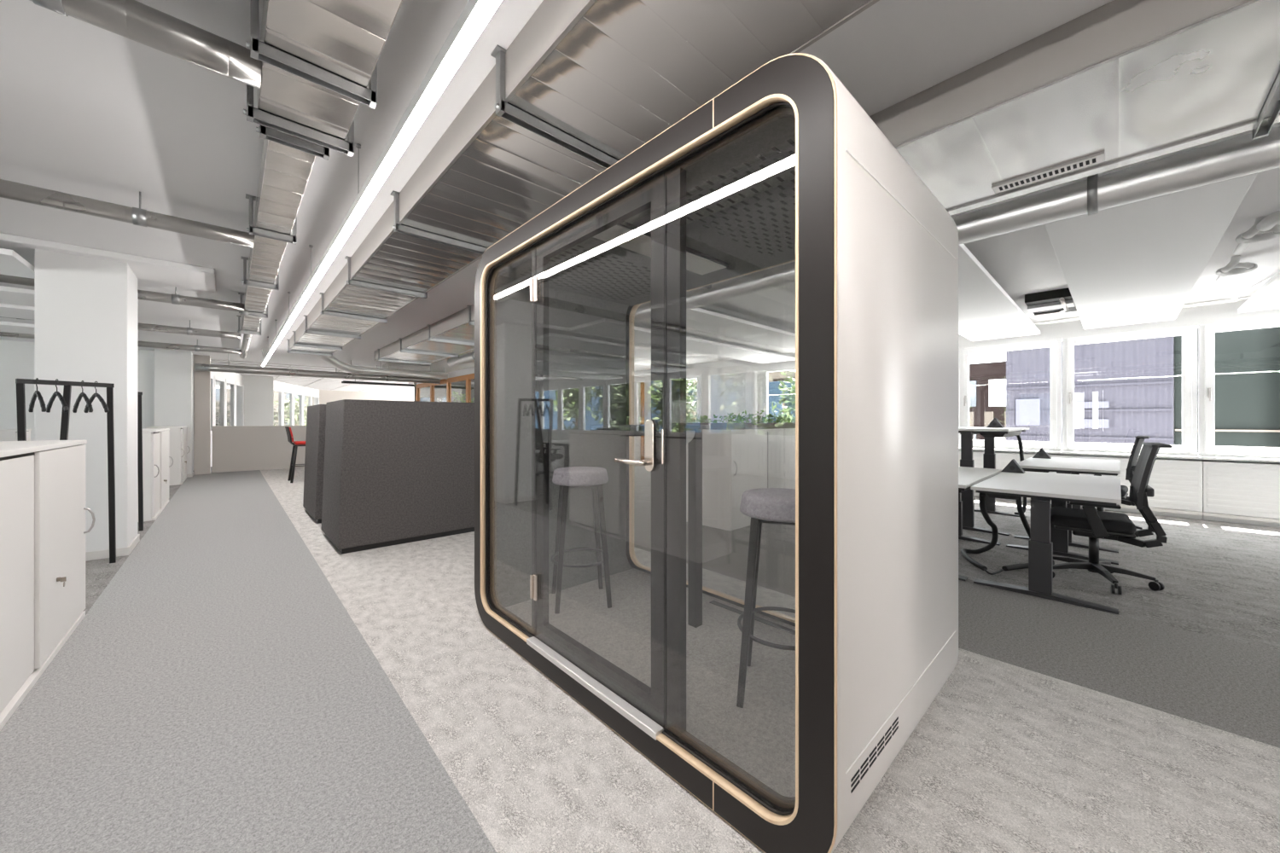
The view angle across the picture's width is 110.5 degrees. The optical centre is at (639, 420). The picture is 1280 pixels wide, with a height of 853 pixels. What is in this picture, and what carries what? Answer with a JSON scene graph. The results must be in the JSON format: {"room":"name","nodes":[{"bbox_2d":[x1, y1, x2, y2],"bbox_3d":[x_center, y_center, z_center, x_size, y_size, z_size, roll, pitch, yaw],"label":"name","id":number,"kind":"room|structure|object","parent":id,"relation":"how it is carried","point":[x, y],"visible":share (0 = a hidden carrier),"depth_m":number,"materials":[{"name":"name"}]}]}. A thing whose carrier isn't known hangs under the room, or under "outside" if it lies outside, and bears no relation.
{"room":"open-plan office","nodes":[
{"label":"open-plan office","id":0,"kind":"room"},
{"bbox_2d":[0,339,154,441],"bbox_3d":[-11.545,-0.130,8.388,3.270,2.700,0.200,0,0,-43],"label":"wall","id":1,"kind":"structure","parent":0,"point":[16,357],"depth_m":8.29,"materials":[{"name":"white paint"}]},
{"bbox_2d":[34,248,137,552],"bbox_3d":[-5.037,-0.130,4.072,0.508,2.700,0.620,0,0,-43],"label":"column","id":2,"kind":"structure","parent":0,"point":[85,308],"depth_m":3.88,"materials":[{"name":"white paint"}]},
{"bbox_2d":[85,534,139,561],"bbox_3d":[-5.037,1.183,4.072,0.532,0.075,0.644,0,0,-43],"label":"baseboard","id":3,"kind":"structure","parent":2,"relation":"attached to","point":[93,555],"depth_m":3.96,"materials":[{"name":"white"}]},
{"bbox_2d":[154,349,192,474],"bbox_3d":[-10.027,-0.130,9.556,0.545,2.700,0.550,0,0,-43],"label":"column","id":4,"kind":"structure","parent":0,"point":[173,369],"depth_m":9.38,"materials":[{"name":"white paint"}]},
{"bbox_2d":[193,354,210,475],"bbox_3d":[-10.085,-0.130,10.232,0.260,2.700,0.480,0,0,-43],"label":"wall pier","id":5,"kind":"object","parent":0,"point":[201,379],"visible":1,"depth_m":10.05,"materials":[{"name":"grey"}]},
{"bbox_2d":[192,360,243,471],"bbox_3d":[-12.018,-0.130,12.682,0.200,2.700,4.395,0,0,-31],"label":"wall","id":6,"kind":"structure","parent":0,"point":[231,376],"depth_m":12.94,"materials":[{"name":"white paint"}]},
{"bbox_2d":[210,374,214,435],"bbox_3d":[-11.142,-0.415,11.373,0.100,1.570,1.009,0,0,-31],"label":"window","id":7,"kind":"structure","parent":6,"relation":"in","point":[212,376],"depth_m":11.74,"materials":[{"name":"white"}]},
{"bbox_2d":[214,376,225,426],"bbox_3d":[-11.680,-0.415,12.273,0.100,1.570,1.009,0,0,-31],"label":"window","id":8,"kind":"structure","parent":6,"relation":"in","point":[222,381],"depth_m":12.61,"materials":[{"name":"white"}]},
{"bbox_2d":[225,378,235,425],"bbox_3d":[-12.219,-0.415,13.173,0.100,1.570,1.009,0,0,-31],"label":"window","id":9,"kind":"structure","parent":6,"relation":"in","point":[231,383],"depth_m":13.51,"materials":[{"name":"white"}]},
{"bbox_2d":[235,382,244,425],"bbox_3d":[-12.757,-0.415,14.073,0.100,1.570,1.009,0,0,-31],"label":"window","id":10,"kind":"structure","parent":6,"relation":"in","point":[241,386],"depth_m":14.42,"materials":[{"name":"white"}]},
{"bbox_2d":[243,375,273,425],"bbox_3d":[-13.211,-0.130,15.297,0.820,2.700,1.400,0,0,-43],"label":"column","id":11,"kind":"structure","parent":0,"point":[258,391],"depth_m":14.81,"materials":[{"name":"white paint"}]},
{"bbox_2d":[212,425,306,472],"bbox_3d":[-8.453,0.665,11.561,3.880,1.070,0.150,0,0,-43],"label":"wall partition","id":12,"kind":"structure","parent":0,"point":[235,448],"depth_m":10.68,"materials":[{"name":"grey"}]},
{"bbox_2d":[273,380,319,405],"bbox_3d":[-14.510,-0.130,18.643,0.200,2.700,5.812,0,0,-21],"label":"wall","id":13,"kind":"structure","parent":0,"point":[277,385],"depth_m":18.57,"materials":[{"name":"white paint"}]},
{"bbox_2d":[273,388,282,425],"bbox_3d":[-13.627,-0.415,16.578,0.100,1.570,1.082,0,0,-21],"label":"window","id":14,"kind":"structure","parent":13,"relation":"in","point":[280,391],"depth_m":17.00,"materials":[{"name":"white"}]},
{"bbox_2d":[282,389,293,425],"bbox_3d":[-14.031,-0.415,17.625,0.100,1.570,1.082,0,0,-21],"label":"window","id":15,"kind":"structure","parent":13,"relation":"in","point":[291,392],"depth_m":18.04,"materials":[{"name":"white"}]},
{"bbox_2d":[319,389,414,404],"bbox_3d":[-13.457,-0.130,23.455,5.750,2.700,0.300,0,0,-43],"label":"wall","id":16,"kind":"structure","parent":0,"point":[325,396],"depth_m":22.58,"materials":[{"name":"white paint"}]},
{"bbox_2d":[414,378,474,402],"bbox_3d":[-5.278,-0.130,15.403,4.700,2.700,0.130,0,0,-43],"label":"wall","id":17,"kind":"structure","parent":0,"point":[439,390],"depth_m":14.29,"materials":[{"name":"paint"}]},
{"bbox_2d":[416,366,645,459],"bbox_3d":[-3.403,-0.025,13.378,4.698,2.490,5.380,0,0,-43],"label":"window frame","id":18,"kind":"structure","parent":0,"point":[467,375],"depth_m":11.82,"materials":[{"name":"white"}]},
{"bbox_2d":[0,465,1279,852],"bbox_3d":[-6.488,1.370,8.985,15.700,0.300,34.000,0,0,-43],"label":"floor","id":19,"kind":"structure","parent":0,"point":[236,681],"depth_m":1.81,"materials":[{"name":"carpet"}]},
{"bbox_2d":[0,429,31,441],"bbox_3d":[-8.914,0.670,5.712,1.300,1.100,0.505,0,0,-43],"label":"storage cabinet","id":20,"kind":"object","parent":19,"relation":"on","point":[5,434],"visible":0.14,"depth_m":5.89,"materials":[{"name":"laminate"}]},
{"bbox_2d":[0,439,95,731],"bbox_3d":[-2.951,0.670,1.914,0.502,1.100,1.988,0,0,-43],"label":"storage cabinet","id":21,"kind":"object","parent":19,"relation":"on","point":[43,508],"visible":1,"depth_m":2.10,"materials":[{"name":"laminate"}]},
{"bbox_2d":[15,378,116,564],"bbox_3d":[-4.469,0.456,3.446,0.456,1.535,0.643,0,0,-43],"label":"coat rack","id":22,"kind":"object","parent":19,"relation":"on","point":[20,398],"visible":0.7,"depth_m":3.65,"materials":[{"name":"black metal"}]},
{"bbox_2d":[28,378,46,412],"bbox_3d":[-4.592,-0.194,3.380,0.443,0.261,0.020,0,0,28],"label":"hanger","id":23,"kind":"object","parent":22,"relation":"hanging from","point":[37,393],"visible":1,"depth_m":3.37,"materials":[{"name":"black plastic"}]},
{"bbox_2d":[46,378,68,413],"bbox_3d":[-4.555,-0.194,3.466,0.443,0.261,0.020,0,0,25],"label":"hanger","id":24,"kind":"object","parent":22,"relation":"hanging from","point":[58,394],"visible":1,"depth_m":3.46,"materials":[{"name":"black plastic"}]},
{"bbox_2d":[72,380,93,413],"bbox_3d":[-4.503,-0.194,3.585,0.443,0.261,0.020,0,0,27],"label":"hanger","id":25,"kind":"object","parent":22,"relation":"hanging from","point":[82,394],"visible":1,"depth_m":3.58,"materials":[{"name":"black plastic"}]},
{"bbox_2d":[83,381,109,413],"bbox_3d":[-4.475,-0.194,3.651,0.443,0.261,0.020,0,0,24],"label":"hanger","id":26,"kind":"object","parent":22,"relation":"hanging from","point":[98,396],"visible":0.91,"depth_m":3.62,"materials":[{"name":"black plastic"}]},
{"bbox_2d":[137,391,143,531],"bbox_3d":[-5.469,0.456,4.551,0.456,1.535,0.643,0,0,-43],"label":"coat rack","id":27,"kind":"object","parent":19,"relation":"on","point":[139,393],"visible":0.34,"depth_m":4.86,"materials":[{"name":"black metal"}]},
{"bbox_2d":[137,428,173,522],"bbox_3d":[-6.666,0.670,5.922,0.502,1.100,1.758,0,0,-43],"label":"storage cabinet","id":28,"kind":"object","parent":19,"relation":"on","point":[155,441],"visible":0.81,"depth_m":5.50,"materials":[{"name":"laminate"}]},
{"bbox_2d":[145,426,190,485],"bbox_3d":[-9.332,0.670,8.803,0.509,1.100,1.408,0,0,-43],"label":"storage cabinet","id":29,"kind":"object","parent":19,"relation":"on","point":[177,435],"visible":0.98,"depth_m":8.39,"materials":[{"name":"laminate"}]},
{"bbox_2d":[285,426,305,482],"bbox_3d":[-6.766,0.672,9.000,0.652,1.103,0.522,0,0,-43],"label":"bar chair","id":30,"kind":"object","parent":19,"relation":"on","point":[289,433],"visible":0.49,"depth_m":8.73,"materials":[{"name":"red fabric"}]},
{"bbox_2d":[302,404,325,523],"bbox_3d":[-3.507,0.512,6.273,1.900,1.415,1.130,0,0,-43],"label":"felt den","id":31,"kind":"object","parent":19,"relation":"on","point":[316,418],"visible":0.25,"depth_m":5.36,"materials":[{"name":"black fabric"}]},
{"bbox_2d":[321,399,474,554],"bbox_3d":[-2.374,0.512,5.026,1.900,1.415,1.000,0,0,-43],"label":"felt den","id":32,"kind":"object","parent":19,"relation":"on","point":[395,473],"visible":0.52,"depth_m":4.38,"materials":[{"name":"black fabric"}]},
{"bbox_2d":[474,52,958,852],"bbox_3d":[0.172,0.106,2.311,1.254,2.220,2.213,0,0,-43],"label":"booth","id":33,"kind":"object","parent":19,"relation":"on","point":[784,165],"visible":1,"depth_m":1.60,"materials":[{"name":"white"}]},
{"bbox_2d":[550,466,611,614],"bbox_3d":[-0.375,0.717,2.797,0.372,0.830,0.372,0,0,-15],"label":"bar stool","id":34,"kind":"object","parent":33,"relation":"on","point":[593,478],"visible":1,"depth_m":2.69,"materials":[{"name":"fabric"}]},
{"bbox_2d":[590,424,709,628],"bbox_3d":[0.066,0.577,2.311,0.660,1.108,0.400,0,0,-43],"label":"table","id":35,"kind":"object","parent":33,"relation":"on","point":[694,433],"visible":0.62,"depth_m":2.43,"materials":[{"name":"grey metal"}]},
{"bbox_2d":[592,221,729,275],"bbox_3d":[0.122,-0.867,2.265,0.850,0.023,0.200,0,0,-43],"label":"lamp","id":36,"kind":"object","parent":33,"relation":"attached to","point":[631,235],"depth_m":2.17,"materials":[{"name":"white plastic"}]},
{"bbox_2d":[736,488,795,708],"bbox_3d":[0.596,0.717,1.854,0.372,0.830,0.372,0,0,19],"label":"bar stool","id":37,"kind":"object","parent":33,"relation":"on","point":[763,505],"visible":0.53,"depth_m":1.76,"materials":[{"name":"grey fabric"}]},
{"bbox_2d":[686,428,795,531],"bbox_3d":[1.324,0.661,5.727,1.628,1.117,0.900,0,0,-43],"label":"sideboard","id":38,"kind":"object","parent":19,"relation":"on","point":[735,462],"visible":0.54,"depth_m":5.10,"materials":[{"name":"laminate"}]},
{"bbox_2d":[686,409,795,430],"bbox_3d":[1.308,0.003,5.745,1.693,0.279,0.933,0,0,-43],"label":"planter box","id":39,"kind":"object","parent":38,"relation":"on","point":[755,424],"visible":0.96,"depth_m":5.36,"materials":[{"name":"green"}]},
{"bbox_2d":[960,493,998,570],"bbox_3d":[2.864,0.897,3.813,0.695,0.660,0.279,0,0,-43],"label":"cable sleeve","id":40,"kind":"object","parent":19,"relation":"on","point":[982,496],"visible":1,"depth_m":3.83,"materials":[{"name":"black plastic"}]},
{"bbox_2d":[958,466,1002,581],"bbox_3d":[2.768,0.853,4.148,1.600,0.735,0.760,0,0,-43],"label":"desk","id":41,"kind":"object","parent":19,"relation":"on","point":[968,477],"visible":0.23,"depth_m":4.17,"materials":[{"name":"white laminate"}]},
{"bbox_2d":[958,426,1029,535],"bbox_3d":[4.162,0.655,5.439,1.600,1.130,0.760,0,0,-43],"label":"desk","id":42,"kind":"object","parent":19,"relation":"on","point":[989,433],"visible":0.77,"depth_m":4.97,"materials":[{"name":"white"}]},
{"bbox_2d":[979,430,1022,437],"bbox_3d":[4.305,0.151,5.285,1.200,0.068,0.260,0,0,-43],"label":"cable tray","id":43,"kind":"object","parent":42,"relation":"on","point":[1014,433],"depth_m":4.91,"materials":[{"name":"black"}]},
{"bbox_2d":[1010,435,1026,514],"bbox_3d":[4.871,0.690,5.708,0.172,1.058,0.125,0,0,-11],"label":"cable sleeve","id":44,"kind":"object","parent":42,"relation":"hanging from","point":[1019,439],"visible":0.49,"depth_m":5.72,"materials":[{"name":"black plastic"}]},
{"bbox_2d":[970,471,1121,615],"bbox_3d":[3.305,0.855,3.568,1.600,0.730,0.760,0,0,-43],"label":"desk","id":45,"kind":"object","parent":19,"relation":"on","point":[1046,541],"visible":0.85,"depth_m":3.11,"materials":[{"name":"white laminate"}]},
{"bbox_2d":[987,494,1020,500],"bbox_3d":[3.163,0.551,3.722,1.200,0.068,0.260,0,0,-43],"label":"cable tray","id":46,"kind":"object","parent":45,"relation":"on","point":[993,496],"depth_m":3.32,"materials":[{"name":"black metal"}]},
{"bbox_2d":[1000,459,1024,473],"bbox_3d":[3.534,0.428,4.203,0.102,0.123,0.167,0,0,-43],"label":"socket","id":47,"kind":"object","parent":45,"relation":"on","point":[1013,467],"visible":1,"depth_m":4.17,"materials":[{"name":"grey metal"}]},
{"bbox_2d":[1001,496,1030,570],"bbox_3d":[3.317,0.910,3.801,0.810,0.630,0.230,0,0,-43],"label":"cable sleeve","id":48,"kind":"object","parent":45,"relation":"hanging from","point":[1019,506],"visible":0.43,"depth_m":4.07,"materials":[{"name":"black plastic"}]},
{"bbox_2d":[1014,456,1120,552],"bbox_3d":[4.699,0.840,4.860,1.600,0.760,0.760,0,0,-43],"label":"desk","id":49,"kind":"object","parent":19,"relation":"on","point":[1068,466],"visible":0.38,"depth_m":4.47,"materials":[{"name":"white laminate"}]},
{"bbox_2d":[1050,442,1171,594],"bbox_3d":[3.507,0.692,3.383,0.653,1.054,0.658,0,0,43],"label":"office chair","id":50,"kind":"object","parent":19,"relation":"on","point":[1089,522],"visible":0.9,"depth_m":3.25,"materials":[{"name":"black plastic"}]},
{"bbox_2d":[1093,436,1150,529],"bbox_3d":[5.133,0.692,4.903,0.658,1.054,0.653,0,0,-40],"label":"office chair","id":51,"kind":"object","parent":19,"relation":"on","point":[1136,450],"visible":0.26,"depth_m":4.62,"materials":[{"name":"black plastic"}]},
{"bbox_2d":[0,0,1279,393],"bbox_3d":[-6.488,-1.630,8.985,15.700,0.300,34.000,0,0,-43],"label":"ceiling","id":52,"kind":"structure","parent":0,"point":[87,110],"depth_m":2.37,"materials":[{"name":"paint"}]},
{"bbox_2d":[0,285,34,307],"bbox_3d":[-7.948,-1.365,3.132,5.000,0.229,0.800,0,0,-43],"label":"acoustic panel","id":53,"kind":"object","parent":52,"relation":"hanging from","point":[9,295],"visible":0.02,"depth_m":4.47,"materials":[{"name":"white"}]},
{"bbox_2d":[0,302,34,319],"bbox_3d":[-8.662,-1.365,3.902,5.000,0.229,0.800,0,0,-43],"label":"acoustic panel","id":54,"kind":"object","parent":52,"relation":"hanging from","point":[6,310],"visible":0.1,"depth_m":5.10,"materials":[{"name":"white"}]},
{"bbox_2d":[0,321,34,334],"bbox_3d":[-9.716,-1.365,5.039,5.000,0.229,0.800,0,0,-43],"label":"acoustic panel","id":55,"kind":"object","parent":52,"relation":"hanging from","point":[8,327],"visible":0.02,"depth_m":5.99,"materials":[{"name":"white"}]},
{"bbox_2d":[0,232,216,292],"bbox_3d":[-6.708,-1.452,2.529,6.200,0.055,0.870,0,0,-43],"label":"beam","id":56,"kind":"structure","parent":52,"relation":"attached to","point":[146,270],"depth_m":4.08,"materials":[{"name":"paint"}]},
{"bbox_2d":[0,248,34,279],"bbox_3d":[-6.860,-1.337,1.958,5.000,0.174,0.800,0,0,-43],"label":"acoustic panel","id":57,"kind":"object","parent":56,"relation":"hanging from","point":[11,264],"visible":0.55,"depth_m":3.60,"materials":[{"name":"white"}]},
{"bbox_2d":[0,316,240,339],"bbox_3d":[-8.421,-1.370,4.875,6.000,0.218,0.108,0,0,-43],"label":"pipe","id":58,"kind":"object","parent":52,"relation":"hanging from","point":[190,331],"visible":0.55,"depth_m":6.49,"materials":[{"name":"silver metal"}]},
{"bbox_2d":[0,331,240,354],"bbox_3d":[-9.825,-1.370,6.437,6.000,0.218,0.108,0,0,-43],"label":"pipe","id":59,"kind":"object","parent":52,"relation":"hanging from","point":[142,344],"visible":0.58,"depth_m":7.86,"materials":[{"name":"silver metal"}]},
{"bbox_2d":[0,274,244,311],"bbox_3d":[-6.829,-1.370,3.147,6.000,0.218,0.108,0,0,-43],"label":"pipe","id":60,"kind":"object","parent":52,"relation":"hanging from","point":[175,299],"visible":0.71,"depth_m":4.78,"materials":[{"name":"silver metal"}]},
{"bbox_2d":[0,179,253,247],"bbox_3d":[-5.027,-1.370,1.203,6.000,0.218,0.108,0,0,-43],"label":"pipe","id":61,"kind":"object","parent":52,"relation":"hanging from","point":[8,189],"visible":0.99,"depth_m":2.78,"materials":[{"name":"silver metal"}]},
{"bbox_2d":[29,0,261,88],"bbox_3d":[-3.632,-1.366,-0.367,6.000,0.226,0.124,0,0,-43],"label":"pipe","id":62,"kind":"object","parent":52,"relation":"hanging from","point":[133,20],"visible":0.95,"depth_m":1.48,"materials":[{"name":"silver metal"}]},
{"bbox_2d":[192,358,414,393],"bbox_3d":[-11.064,-1.474,17.629,10.140,0.012,11.100,0,0,-43],"label":"trim","id":63,"kind":"structure","parent":52,"relation":"attached to","point":[326,386],"depth_m":16.79,"materials":[{"name":"silver metal"}]},
{"bbox_2d":[236,0,402,358],"bbox_3d":[-2.006,-1.357,2.504,0.386,0.244,18.400,0,0,-43],"label":"ventilation duct","id":64,"kind":"object","parent":52,"relation":"hanging from","point":[318,58],"visible":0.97,"depth_m":1.77,"materials":[{"name":"silver metal"}]},
{"bbox_2d":[194,363,474,385],"bbox_3d":[-6.467,-1.248,11.390,7.000,0.463,0.150,0,0,-43],"label":"pipe","id":65,"kind":"object","parent":52,"relation":"hanging from","point":[198,367],"visible":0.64,"depth_m":10.24,"materials":[{"name":"silver metal"}]},
{"bbox_2d":[341,379,414,386],"bbox_3d":[-7.106,-1.280,14.139,4.000,0.399,0.240,0,0,-43],"label":"cable tray","id":66,"kind":"object","parent":52,"relation":"hanging from","point":[343,381],"visible":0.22,"depth_m":13.27,"materials":[{"name":"grey metal"}]},
{"bbox_2d":[261,0,501,366],"bbox_3d":[-1.879,-1.295,2.798,0.068,0.370,17.658,0,0,-43],"label":"linear light","id":67,"kind":"object","parent":52,"relation":"hanging from","point":[476,14],"visible":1,"depth_m":1.68,"materials":[{"name":"white plastic"}]},
{"bbox_2d":[316,354,448,379],"bbox_3d":[-5.905,-1.267,10.095,0.865,0.424,3.172,0,0,24],"label":"pipe","id":68,"kind":"object","parent":52,"relation":"hanging from","point":[332,361],"visible":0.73,"depth_m":10.29,"materials":[{"name":"metal"}]},
{"bbox_2d":[382,362,430,371],"bbox_3d":[-6.072,-1.349,11.552,1.000,0.259,0.600,0,0,-43],"label":"duct","id":69,"kind":"object","parent":52,"relation":"hanging from","point":[389,365],"visible":0.68,"depth_m":11.29,"materials":[{"name":"silver metal"}]},
{"bbox_2d":[286,0,879,356],"bbox_3d":[-0.691,-1.357,2.393,0.691,0.244,16.450,0,0,-43],"label":"ventilation duct","id":70,"kind":"object","parent":52,"relation":"hanging from","point":[584,84],"visible":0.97,"depth_m":1.89,"materials":[{"name":"grey metal"}]},
{"bbox_2d":[634,326,795,363],"bbox_3d":[1.231,-1.379,8.013,4.900,0.199,0.820,0,0,-43],"label":"acoustic panel","id":71,"kind":"object","parent":52,"relation":"hanging from","point":[642,336],"visible":0.46,"depth_m":8.17,"materials":[{"name":"white"}]},
{"bbox_2d":[642,308,795,353],"bbox_3d":[2.101,-1.379,7.074,4.900,0.199,0.820,0,0,-43],"label":"acoustic panel","id":72,"kind":"object","parent":52,"relation":"hanging from","point":[698,320],"visible":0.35,"depth_m":6.31,"materials":[{"name":"white"}]},
{"bbox_2d":[723,284,795,323],"bbox_3d":[2.971,-1.379,6.136,4.900,0.199,0.820,0,0,-43],"label":"acoustic panel","id":73,"kind":"object","parent":52,"relation":"hanging from","point":[779,303],"visible":0.21,"depth_m":4.81,"materials":[{"name":"white"}]},
{"bbox_2d":[374,0,1279,365],"bbox_3d":[0.405,-1.357,3.648,1.054,0.244,16.800,0,0,-43],"label":"ceiling panel","id":74,"kind":"object","parent":52,"relation":"hanging from","point":[1118,84],"visible":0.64,"depth_m":1.84,"materials":[{"name":"metal"}]},
{"bbox_2d":[991,151,1105,193],"bbox_3d":[2.091,-1.273,2.289,0.090,0.013,0.425,0,0,-43],"label":"vent grille","id":75,"kind":"object","parent":74,"relation":"attached to","point":[1098,156],"depth_m":2.26,"materials":[{"name":"white metal"}]},
{"bbox_2d":[447,125,1279,366],"bbox_3d":[0.261,-1.327,5.014,0.260,0.303,13.000,0,0,-43],"label":"ceiling pipe","id":76,"kind":"object","parent":52,"relation":"attached to","point":[1241,156],"visible":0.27,"depth_m":2.46,"materials":[{"name":"metal"}]},
{"bbox_2d":[958,244,1040,341],"bbox_3d":[3.841,-1.379,5.197,4.900,0.199,0.820,0,0,-43],"label":"acoustic panel","id":77,"kind":"object","parent":52,"relation":"hanging from","point":[986,311],"visible":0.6,"depth_m":5.08,"materials":[{"name":"white"}]},
{"bbox_2d":[1024,287,1076,316],"bbox_3d":[4.998,-1.405,5.383,1.050,0.148,0.400,0,0,-43],"label":"ventilator","id":78,"kind":"object","parent":52,"relation":"attached to","point":[1057,301],"visible":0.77,"depth_m":5.17,"materials":[{"name":"black"}]},
{"bbox_2d":[1044,172,1257,329],"bbox_3d":[4.711,-1.379,4.258,4.900,0.199,0.820,0,0,-43],"label":"acoustic panel","id":79,"kind":"object","parent":52,"relation":"hanging from","point":[1138,262],"visible":0.78,"depth_m":3.32,"materials":[{"name":"white"}]},
{"bbox_2d":[1033,274,1274,325],"bbox_3d":[5.636,-1.424,4.815,2.416,0.075,5.600,0,0,-43],"label":"conduit","id":80,"kind":"object","parent":52,"relation":"attached to","point":[1233,299],"visible":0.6,"depth_m":5.25,"materials":[{"name":"white metal"}]},
{"bbox_2d":[1215,255,1257,282],"bbox_3d":[5.658,-1.417,4.249,0.826,0.134,0.229,0,0,-43],"label":"ceiling pipe","id":81,"kind":"object","parent":52,"relation":"attached to","point":[1234,267],"visible":1,"depth_m":4.03,"materials":[{"name":"white metal"}]},
{"bbox_2d":[1233,216,1279,255],"bbox_3d":[4.822,-1.417,3.488,0.826,0.134,0.229,0,0,-43],"label":"ceiling pipe","id":82,"kind":"object","parent":52,"relation":"attached to","point":[1253,235],"visible":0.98,"depth_m":3.31,"materials":[{"name":"white metal"}]},
{"bbox_2d":[1237,269,1279,313],"bbox_3d":[5.588,-1.379,3.312,4.900,0.199,0.820,0,0,-43],"label":"acoustic panel","id":83,"kind":"object","parent":52,"relation":"hanging from","point":[1267,297],"visible":1,"depth_m":4.67,"materials":[{"name":"white"}]},
{"bbox_2d":[1256,210,1279,231],"bbox_3d":[5.146,-1.425,2.267,0.224,0.109,2.330,0,0,-39],"label":"ceiling pipe","id":84,"kind":"object","parent":52,"relation":"hanging from","point":[1272,219],"visible":1,"depth_m":3.13,"materials":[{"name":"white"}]},
{"bbox_2d":[634,296,1279,464],"bbox_3d":[3.257,-0.130,9.836,0.250,2.700,22.000,0,0,-43],"label":"wall","id":85,"kind":"structure","parent":0,"point":[734,386],"depth_m":9.59,"materials":[{"name":"white paint"}]},
{"bbox_2d":[686,374,701,423],"bbox_3d":[1.160,-0.390,11.901,0.178,1.620,1.228,0,0,-43],"label":"window","id":86,"kind":"structure","parent":85,"relation":"in","point":[698,377],"depth_m":11.47,"materials":[{"name":"white"}]},
{"bbox_2d":[762,365,795,422],"bbox_3d":[3.216,-0.390,9.683,0.178,1.620,1.231,0,0,-43],"label":"window","id":87,"kind":"structure","parent":85,"relation":"in","point":[765,371],"depth_m":10.04,"materials":[{"name":"white"}]},
{"bbox_2d":[960,338,1061,449],"bbox_3d":[5.751,-0.390,6.948,0.178,1.620,1.231,0,0,-43],"label":"window","id":88,"kind":"structure","parent":85,"relation":"in","point":[1055,345],"depth_m":6.71,"materials":[{"name":"white"}]},
{"bbox_2d":[958,450,1279,527],"bbox_3d":[6.937,0.860,5.509,0.195,0.720,4.948,0,0,-43],"label":"radiator cover","id":89,"kind":"object","parent":85,"relation":"attached to","point":[1248,493],"depth_m":5.41,"materials":[{"name":"white"}]},
{"bbox_2d":[958,447,1279,462],"bbox_3d":[5.489,0.460,7.065,0.238,0.030,14.900,0,0,-43],"label":"trim","id":90,"kind":"structure","parent":85,"relation":"attached to","point":[1243,459],"depth_m":5.71,"materials":[{"name":"white"}]},
{"bbox_2d":[1062,325,1197,453],"bbox_3d":[6.596,-0.390,6.037,0.178,1.620,1.231,0,0,-43],"label":"window","id":91,"kind":"structure","parent":85,"relation":"in","point":[1189,334],"depth_m":5.86,"materials":[{"name":"white"}]},
{"bbox_2d":[1198,317,1279,456],"bbox_3d":[7.441,-0.390,5.125,0.178,1.620,1.231,0,0,-43],"label":"window","id":92,"kind":"structure","parent":85,"relation":"in","point":[1206,332],"depth_m":5.49,"materials":[{"name":"white"}]},
{"label":"outside","id":93,"kind":"structure","parent":0,"visible":0},
{"bbox_2d":[273,395,308,425],"bbox_3d":[-18.053,1.420,22.934,2.575,6.005,2.800,0,0,-7],"label":"tree","id":94,"kind":"object","parent":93,"point":[296,416],"visible":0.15,"depth_m":22.97,"materials":[{"name":"green plant"}]},
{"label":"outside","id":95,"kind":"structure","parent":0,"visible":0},
{"bbox_2d":[215,388,313,425],"bbox_3d":[-28.319,-1.580,27.546,18.000,12.000,6.050,0,0,-23],"label":"apartment block","id":96,"kind":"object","parent":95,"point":[276,393],"visible":0.02,"depth_m":26.95,"materials":[{"name":"grey"}]},
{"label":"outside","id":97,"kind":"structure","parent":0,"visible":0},
{"bbox_2d":[768,380,795,422],"bbox_3d":[6.035,1.470,17.320,2.000,5.900,1.600,0,0,-43],"label":"container","id":98,"kind":"object","parent":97,"point":[774,391],"visible":0.08,"depth_m":16.80,"materials":[{"name":"blue"}]},
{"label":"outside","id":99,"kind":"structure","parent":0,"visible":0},
{"bbox_2d":[1005,336,1173,448],"bbox_3d":[10.361,-0.080,10.402,0.460,9.000,2.730,0,0,-43],"label":"building","id":100,"kind":"structure","parent":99,"point":[1124,389],"depth_m":10.01,"materials":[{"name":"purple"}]},
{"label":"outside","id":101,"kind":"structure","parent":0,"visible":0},
{"bbox_2d":[1173,326,1279,453],"bbox_3d":[13.905,-0.080,6.549,0.700,9.000,7.700,0,0,-43],"label":"building","id":102,"kind":"structure","parent":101,"point":[1247,363],"depth_m":8.70,"materials":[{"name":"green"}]},
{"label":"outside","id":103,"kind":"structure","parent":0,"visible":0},
{"bbox_2d":[773,360,1006,440],"bbox_3d":[11.135,1.220,19.320,7.400,6.400,9.200,0,0,-43],"label":"building","id":104,"kind":"structure","parent":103,"point":[987,381],"depth_m":15.13,"materials":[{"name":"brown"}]},
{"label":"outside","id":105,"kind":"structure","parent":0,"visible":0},
{"bbox_2d":[686,370,795,422],"bbox_3d":[4.611,0.920,29.227,5.500,7.000,13.400,0,0,-43],"label":"building","id":106,"kind":"structure","parent":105,"point":[772,375],"depth_m":23.30,"materials":[{"name":"white"}]},
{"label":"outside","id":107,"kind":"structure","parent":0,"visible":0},
{"bbox_2d":[686,378,697,423],"bbox_3d":[2.068,1.155,16.365,3.037,6.535,2.934,0,0,17],"label":"tree","id":108,"kind":"object","parent":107,"point":[689,398],"visible":0.18,"depth_m":16.21,"materials":[{"name":"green plant"}]},
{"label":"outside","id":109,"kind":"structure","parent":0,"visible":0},
{"bbox_2d":[769,371,795,422],"bbox_3d":[4.545,1.330,13.630,2.480,6.186,2.771,0,0,16],"label":"tree","id":110,"kind":"object","parent":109,"point":[788,404],"visible":0.09,"depth_m":13.42,"materials":[{"name":"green plant"}]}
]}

